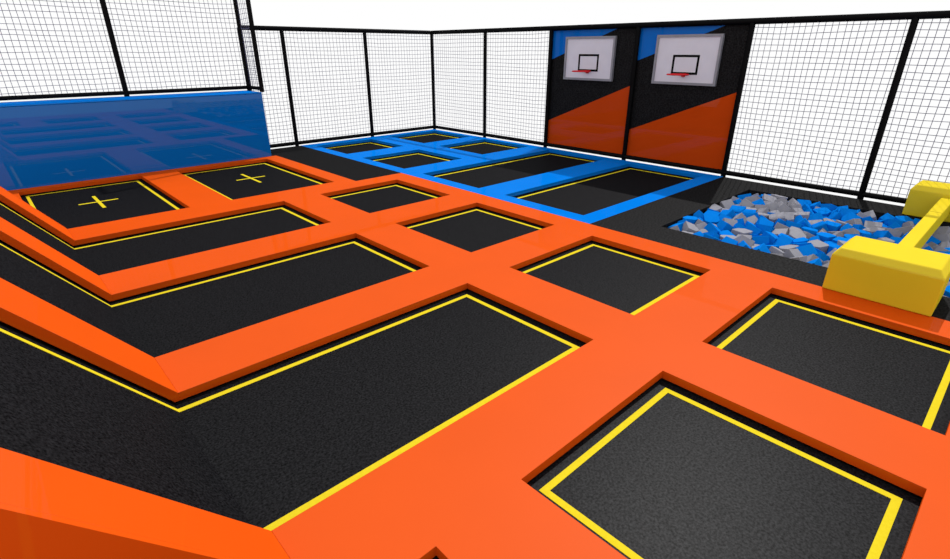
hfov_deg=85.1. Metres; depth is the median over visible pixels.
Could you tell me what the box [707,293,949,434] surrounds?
trampoline
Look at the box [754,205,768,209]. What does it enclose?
cube
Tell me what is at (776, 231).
cube
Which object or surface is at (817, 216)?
cube
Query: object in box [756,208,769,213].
cube
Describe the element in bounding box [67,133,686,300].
floor
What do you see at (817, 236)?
cube
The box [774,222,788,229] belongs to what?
cube
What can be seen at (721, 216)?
cube
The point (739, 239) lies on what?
cube
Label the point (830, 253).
cube
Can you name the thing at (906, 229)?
cube
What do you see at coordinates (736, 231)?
cube
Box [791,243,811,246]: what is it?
cube
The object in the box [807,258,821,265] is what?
cube
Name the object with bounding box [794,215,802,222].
cube
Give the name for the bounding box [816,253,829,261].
cube
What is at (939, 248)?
cube
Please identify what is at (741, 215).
cube
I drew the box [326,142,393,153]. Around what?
trampoline
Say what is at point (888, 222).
cube
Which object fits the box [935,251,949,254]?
cube
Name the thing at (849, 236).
cube
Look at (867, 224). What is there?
cube
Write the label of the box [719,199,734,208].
cube
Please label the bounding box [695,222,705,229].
cube
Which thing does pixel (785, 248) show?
cube
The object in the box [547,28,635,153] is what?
wall panel
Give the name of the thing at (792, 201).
cube
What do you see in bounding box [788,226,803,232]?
cube
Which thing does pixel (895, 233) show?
cube
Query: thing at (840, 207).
cube
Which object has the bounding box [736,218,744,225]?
cube
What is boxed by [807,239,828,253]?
cube
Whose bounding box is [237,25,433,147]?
fence
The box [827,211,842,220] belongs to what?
cube
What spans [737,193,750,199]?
cube
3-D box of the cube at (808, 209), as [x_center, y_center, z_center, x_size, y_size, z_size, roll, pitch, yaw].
[5.721,-1.048,8.833,0.230,0.297,0.251,10,26,22]
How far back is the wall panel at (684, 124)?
11.62 m
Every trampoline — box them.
[0,202,324,274]
[0,238,422,357]
[0,289,586,530]
[20,179,184,228]
[181,162,326,199]
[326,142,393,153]
[327,183,442,212]
[371,152,452,168]
[400,133,461,142]
[403,207,545,251]
[430,153,595,187]
[447,142,519,153]
[513,167,693,214]
[517,240,703,314]
[527,378,921,558]
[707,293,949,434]
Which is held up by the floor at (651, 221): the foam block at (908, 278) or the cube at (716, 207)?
the foam block at (908, 278)
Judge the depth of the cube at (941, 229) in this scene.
7.89 m
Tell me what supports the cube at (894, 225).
on the cubes
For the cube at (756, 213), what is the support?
on the cubes
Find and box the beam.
[899,198,949,248]
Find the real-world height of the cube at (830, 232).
0.284 m
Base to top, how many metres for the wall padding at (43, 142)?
1.690 m
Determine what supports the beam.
attached to the foam block at (908, 278)
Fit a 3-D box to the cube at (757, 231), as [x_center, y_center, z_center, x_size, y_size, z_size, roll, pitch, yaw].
[4.320,-0.714,8.055,0.276,0.298,0.262,-21,31,-39]
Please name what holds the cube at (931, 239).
on the cubes
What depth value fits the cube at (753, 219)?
8.46 m
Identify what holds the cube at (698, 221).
on the cubes
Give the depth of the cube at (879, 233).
7.71 m
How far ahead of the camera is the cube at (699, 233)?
7.72 m
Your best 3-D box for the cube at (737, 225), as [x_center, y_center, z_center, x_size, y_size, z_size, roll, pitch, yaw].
[4.132,-0.731,8.171,0.254,0.359,0.261,5,25,12]
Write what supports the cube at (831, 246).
on the cubes
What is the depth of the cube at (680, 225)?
8.13 m
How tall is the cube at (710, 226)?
0.312 m
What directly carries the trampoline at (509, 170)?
on the floor at (430, 133)
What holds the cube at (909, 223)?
on the cubes
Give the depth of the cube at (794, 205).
9.07 m
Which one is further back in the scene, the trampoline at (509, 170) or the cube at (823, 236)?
the trampoline at (509, 170)
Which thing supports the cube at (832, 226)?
on the cubes
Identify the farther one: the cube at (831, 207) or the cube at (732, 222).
the cube at (831, 207)
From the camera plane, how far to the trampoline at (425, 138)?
16.69 m
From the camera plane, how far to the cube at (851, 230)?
7.82 m
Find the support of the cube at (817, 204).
on the cubes
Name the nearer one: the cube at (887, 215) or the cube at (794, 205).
the cube at (887, 215)
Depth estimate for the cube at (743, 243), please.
7.29 m
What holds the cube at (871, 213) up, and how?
on the cubes
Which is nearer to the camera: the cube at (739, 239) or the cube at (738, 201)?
the cube at (739, 239)
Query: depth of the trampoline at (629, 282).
6.53 m
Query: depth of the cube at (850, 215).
8.47 m
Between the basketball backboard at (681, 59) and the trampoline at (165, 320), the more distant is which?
the basketball backboard at (681, 59)
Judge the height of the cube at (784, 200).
0.321 m
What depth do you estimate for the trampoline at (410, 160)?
13.25 m
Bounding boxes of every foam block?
[822,236,949,316]
[902,180,949,221]
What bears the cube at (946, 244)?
on the cubes
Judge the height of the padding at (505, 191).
0.075 m
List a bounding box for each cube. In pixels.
[668,222,683,230]
[670,225,679,230]
[682,216,697,223]
[682,221,698,232]
[693,210,702,218]
[694,219,706,224]
[694,231,703,236]
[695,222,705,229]
[703,214,719,224]
[703,231,719,238]
[703,234,720,240]
[704,210,720,214]
[704,222,720,233]
[709,204,721,211]
[717,220,734,231]
[718,230,734,235]
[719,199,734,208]
[719,213,731,219]
[720,209,735,218]
[720,235,736,239]
[721,236,737,244]
[722,218,736,225]
[730,205,745,212]
[731,228,752,235]
[733,199,740,204]
[733,213,746,222]
[733,222,745,228]
[734,235,754,246]
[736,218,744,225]
[736,234,751,239]
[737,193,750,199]
[738,240,751,248]
[740,199,754,206]
[740,209,755,215]
[744,221,755,228]
[745,196,759,202]
[745,212,758,217]
[746,215,757,224]
[746,223,761,234]
[752,198,764,204]
[752,236,768,244]
[753,243,770,252]
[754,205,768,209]
[755,216,773,225]
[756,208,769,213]
[756,224,774,233]
[758,212,769,219]
[761,231,778,244]
[762,194,776,201]
[767,202,778,210]
[769,212,785,222]
[769,246,783,253]
[771,194,787,198]
[772,228,787,234]
[772,235,792,245]
[773,218,785,226]
[774,198,787,204]
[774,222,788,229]
[776,203,790,211]
[778,233,793,239]
[779,245,798,251]
[783,249,802,257]
[784,212,793,221]
[786,221,804,228]
[787,198,799,205]
[788,204,801,208]
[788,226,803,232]
[788,229,805,238]
[790,208,803,212]
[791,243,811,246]
[791,256,806,261]
[793,237,808,242]
[794,212,809,219]
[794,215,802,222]
[795,244,817,255]
[797,199,811,205]
[797,218,811,227]
[801,204,812,209]
[801,227,817,235]
[803,231,813,238]
[804,208,814,214]
[806,254,822,261]
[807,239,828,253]
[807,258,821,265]
[808,212,823,219]
[808,220,821,224]
[809,202,820,208]
[809,235,819,240]
[811,221,828,231]
[813,207,830,216]
[816,232,836,241]
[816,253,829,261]
[820,204,836,210]
[824,241,836,244]
[825,220,840,230]
[826,243,838,254]
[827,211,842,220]
[827,231,843,234]
[827,248,836,258]
[832,237,849,242]
[833,232,843,236]
[835,206,847,211]
[836,220,852,227]
[837,240,845,245]
[839,208,856,215]
[839,223,853,230]
[841,212,861,221]
[842,228,859,234]
[844,234,859,238]
[845,219,862,224]
[853,224,864,229]
[857,212,867,217]
[857,229,871,234]
[860,234,878,238]
[862,216,873,225]
[862,226,884,233]
[864,210,876,220]
[864,221,882,227]
[872,230,893,237]
[876,237,894,242]
[878,213,894,219]
[883,219,902,226]
[885,228,902,236]
[887,222,900,228]
[889,237,902,243]
[894,226,911,234]
[895,216,912,222]
[902,221,914,226]
[913,218,919,225]
[922,246,932,250]
[926,236,940,244]
[928,242,937,250]
[933,234,949,241]
[934,246,948,250]
[935,226,949,233]
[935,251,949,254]
[938,241,949,247]
[944,285,949,297]
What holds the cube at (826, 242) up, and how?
on the cubes
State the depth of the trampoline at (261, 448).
3.78 m
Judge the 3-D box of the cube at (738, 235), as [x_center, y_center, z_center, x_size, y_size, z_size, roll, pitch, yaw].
[3.991,-0.528,7.699,0.273,0.283,0.260,-21,31,-39]
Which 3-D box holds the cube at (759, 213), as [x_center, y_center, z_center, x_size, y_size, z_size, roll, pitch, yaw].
[4.840,-1.008,8.779,0.243,0.245,0.238,-10,26,-21]
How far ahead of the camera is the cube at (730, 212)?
8.64 m
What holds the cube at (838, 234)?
on the cubes
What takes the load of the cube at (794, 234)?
on the cubes
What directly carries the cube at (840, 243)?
on the cubes
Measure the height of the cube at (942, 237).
0.326 m
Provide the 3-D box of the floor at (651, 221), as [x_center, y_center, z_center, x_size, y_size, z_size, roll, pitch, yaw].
[1.827,-1.924,10.675,16.433,0.145,5.425,19,30,37]
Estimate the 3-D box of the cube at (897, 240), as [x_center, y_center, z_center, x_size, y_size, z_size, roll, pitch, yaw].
[6.198,-0.498,7.641,0.288,0.267,0.224,-21,31,-39]
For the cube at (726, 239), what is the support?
on the cubes
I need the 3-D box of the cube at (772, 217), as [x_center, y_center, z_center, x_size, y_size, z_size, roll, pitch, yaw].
[4.996,-0.960,8.568,0.269,0.302,0.278,-21,31,-39]
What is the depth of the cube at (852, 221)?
8.28 m
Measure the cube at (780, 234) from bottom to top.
0.257 m
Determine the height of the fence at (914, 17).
3.207 m
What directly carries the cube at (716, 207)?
on the cubes
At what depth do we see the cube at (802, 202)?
9.39 m
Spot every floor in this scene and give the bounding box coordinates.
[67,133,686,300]
[271,146,949,320]
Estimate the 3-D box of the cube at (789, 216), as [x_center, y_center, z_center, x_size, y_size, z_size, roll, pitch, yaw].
[5.188,-0.982,8.663,0.243,0.290,0.248,12,27,25]
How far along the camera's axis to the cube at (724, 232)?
7.86 m
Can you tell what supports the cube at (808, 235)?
on the cubes
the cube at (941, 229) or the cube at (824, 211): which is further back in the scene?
the cube at (824, 211)
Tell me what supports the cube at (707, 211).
on the cubes
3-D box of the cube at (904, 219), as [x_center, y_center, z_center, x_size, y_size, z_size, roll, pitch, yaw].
[6.936,-0.884,8.420,0.275,0.261,0.232,-21,31,-39]
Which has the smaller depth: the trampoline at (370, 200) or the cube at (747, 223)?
the cube at (747, 223)
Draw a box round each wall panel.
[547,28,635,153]
[626,25,749,169]
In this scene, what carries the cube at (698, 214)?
on the cubes
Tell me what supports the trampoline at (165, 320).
on the floor at (430, 133)
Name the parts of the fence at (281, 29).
post, post, rail, rail, post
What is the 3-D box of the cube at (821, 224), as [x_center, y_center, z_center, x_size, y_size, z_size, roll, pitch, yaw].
[5.448,-0.766,8.167,0.264,0.296,0.243,10,26,21]
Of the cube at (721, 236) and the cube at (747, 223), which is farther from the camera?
the cube at (747, 223)
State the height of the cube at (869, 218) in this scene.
0.338 m
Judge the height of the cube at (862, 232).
0.248 m
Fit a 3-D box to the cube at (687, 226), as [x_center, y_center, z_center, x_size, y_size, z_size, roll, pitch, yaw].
[3.344,-0.751,8.077,0.271,0.282,0.252,-21,31,-39]
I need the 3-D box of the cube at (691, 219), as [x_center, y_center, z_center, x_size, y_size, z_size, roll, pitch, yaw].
[3.515,-0.900,8.459,0.289,0.242,0.210,-21,31,-39]
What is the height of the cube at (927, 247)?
0.354 m
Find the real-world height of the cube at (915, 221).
0.269 m
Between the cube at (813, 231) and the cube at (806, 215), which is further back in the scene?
the cube at (806, 215)
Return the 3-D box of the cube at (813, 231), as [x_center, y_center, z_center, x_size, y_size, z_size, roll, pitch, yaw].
[5.148,-0.683,8.023,0.238,0.256,0.239,16,28,32]
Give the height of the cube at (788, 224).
0.285 m
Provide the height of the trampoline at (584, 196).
0.056 m
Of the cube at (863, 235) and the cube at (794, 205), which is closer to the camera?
the cube at (863, 235)
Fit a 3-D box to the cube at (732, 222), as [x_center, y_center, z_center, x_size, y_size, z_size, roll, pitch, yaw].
[4.044,-0.832,8.307,0.245,0.323,0.288,-21,31,-39]
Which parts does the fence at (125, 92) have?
post, rail, post, rail, post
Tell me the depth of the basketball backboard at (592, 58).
12.88 m
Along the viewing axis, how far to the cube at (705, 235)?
7.52 m
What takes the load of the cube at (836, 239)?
on the cubes
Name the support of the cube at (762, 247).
on the cubes
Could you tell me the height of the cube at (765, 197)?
0.302 m
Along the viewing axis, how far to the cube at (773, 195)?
9.62 m
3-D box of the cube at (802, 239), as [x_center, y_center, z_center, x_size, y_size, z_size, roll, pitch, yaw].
[4.755,-0.484,7.578,0.280,0.278,0.230,-21,31,-39]
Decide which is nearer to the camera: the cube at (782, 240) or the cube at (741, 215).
the cube at (782, 240)
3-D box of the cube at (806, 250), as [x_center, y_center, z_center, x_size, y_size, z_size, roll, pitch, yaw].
[4.588,-0.323,7.177,0.252,0.331,0.260,-10,26,-21]
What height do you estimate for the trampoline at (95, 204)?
0.056 m
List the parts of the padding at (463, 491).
panel, panel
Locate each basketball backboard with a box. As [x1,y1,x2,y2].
[563,36,616,80]
[651,34,724,85]
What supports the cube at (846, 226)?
on the cubes
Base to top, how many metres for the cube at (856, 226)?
0.325 m
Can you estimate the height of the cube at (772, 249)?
0.280 m
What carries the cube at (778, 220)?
on the cubes
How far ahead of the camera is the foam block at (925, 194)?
8.36 m
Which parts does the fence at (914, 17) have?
post, post, post, post, rail, rail, post, post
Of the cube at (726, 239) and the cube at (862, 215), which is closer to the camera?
the cube at (726, 239)
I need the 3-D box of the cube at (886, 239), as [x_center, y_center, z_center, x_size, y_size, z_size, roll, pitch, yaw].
[5.952,-0.465,7.552,0.237,0.236,0.233,-3,24,-6]
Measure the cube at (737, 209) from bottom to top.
0.277 m
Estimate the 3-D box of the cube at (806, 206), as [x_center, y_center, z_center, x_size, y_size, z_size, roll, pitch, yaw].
[5.864,-1.207,9.197,0.258,0.293,0.247,-21,31,-39]
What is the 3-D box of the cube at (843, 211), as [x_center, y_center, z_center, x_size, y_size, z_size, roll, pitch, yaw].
[6.284,-1.046,8.762,0.233,0.300,0.288,14,28,29]
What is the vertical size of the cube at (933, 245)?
0.317 m
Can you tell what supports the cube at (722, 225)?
on the cubes
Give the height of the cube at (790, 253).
0.315 m
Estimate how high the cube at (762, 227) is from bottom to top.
0.303 m
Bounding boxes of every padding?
[0,90,271,194]
[0,156,949,558]
[301,129,722,223]
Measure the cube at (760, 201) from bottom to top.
0.330 m
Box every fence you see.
[0,0,263,100]
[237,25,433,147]
[430,10,949,203]
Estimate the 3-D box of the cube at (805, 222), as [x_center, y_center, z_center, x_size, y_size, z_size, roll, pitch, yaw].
[5.213,-0.811,8.259,0.282,0.308,0.236,14,27,28]
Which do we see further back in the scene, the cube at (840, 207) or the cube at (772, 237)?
the cube at (840, 207)
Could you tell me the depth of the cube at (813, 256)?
6.91 m
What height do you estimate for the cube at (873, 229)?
0.234 m
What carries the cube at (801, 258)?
on the cubes
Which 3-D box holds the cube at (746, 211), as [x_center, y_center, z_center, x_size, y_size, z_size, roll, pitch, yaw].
[4.659,-1.060,8.854,0.268,0.269,0.233,-21,31,-39]
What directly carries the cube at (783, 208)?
on the cubes
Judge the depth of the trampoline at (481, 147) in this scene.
15.01 m
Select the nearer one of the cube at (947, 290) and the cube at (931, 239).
the cube at (947, 290)
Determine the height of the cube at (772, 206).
0.318 m
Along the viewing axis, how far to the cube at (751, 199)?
9.47 m
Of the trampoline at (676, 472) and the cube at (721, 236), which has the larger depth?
the cube at (721, 236)
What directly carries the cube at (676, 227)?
on the cubes
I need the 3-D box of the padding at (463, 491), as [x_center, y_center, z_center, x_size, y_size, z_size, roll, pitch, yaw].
[-2.552,-0.894,5.903,9.130,2.138,14.900,-21,31,-39]
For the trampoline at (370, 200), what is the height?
0.056 m
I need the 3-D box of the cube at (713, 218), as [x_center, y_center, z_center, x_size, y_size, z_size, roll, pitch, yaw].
[3.870,-0.926,8.505,0.240,0.273,0.264,5,24,12]
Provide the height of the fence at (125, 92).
3.050 m
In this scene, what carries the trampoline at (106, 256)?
on the floor at (430, 133)
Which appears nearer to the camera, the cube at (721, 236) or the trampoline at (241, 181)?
the cube at (721, 236)
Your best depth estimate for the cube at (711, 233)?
7.71 m
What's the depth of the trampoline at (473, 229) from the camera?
8.21 m
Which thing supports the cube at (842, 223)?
on the cubes
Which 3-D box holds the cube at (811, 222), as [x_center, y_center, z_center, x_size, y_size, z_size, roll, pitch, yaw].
[5.517,-0.823,8.403,0.256,0.263,0.248,4,24,9]
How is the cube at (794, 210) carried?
on the cubes
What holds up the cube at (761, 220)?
on the cubes
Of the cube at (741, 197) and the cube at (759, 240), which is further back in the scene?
the cube at (741, 197)
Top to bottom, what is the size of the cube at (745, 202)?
0.326 m

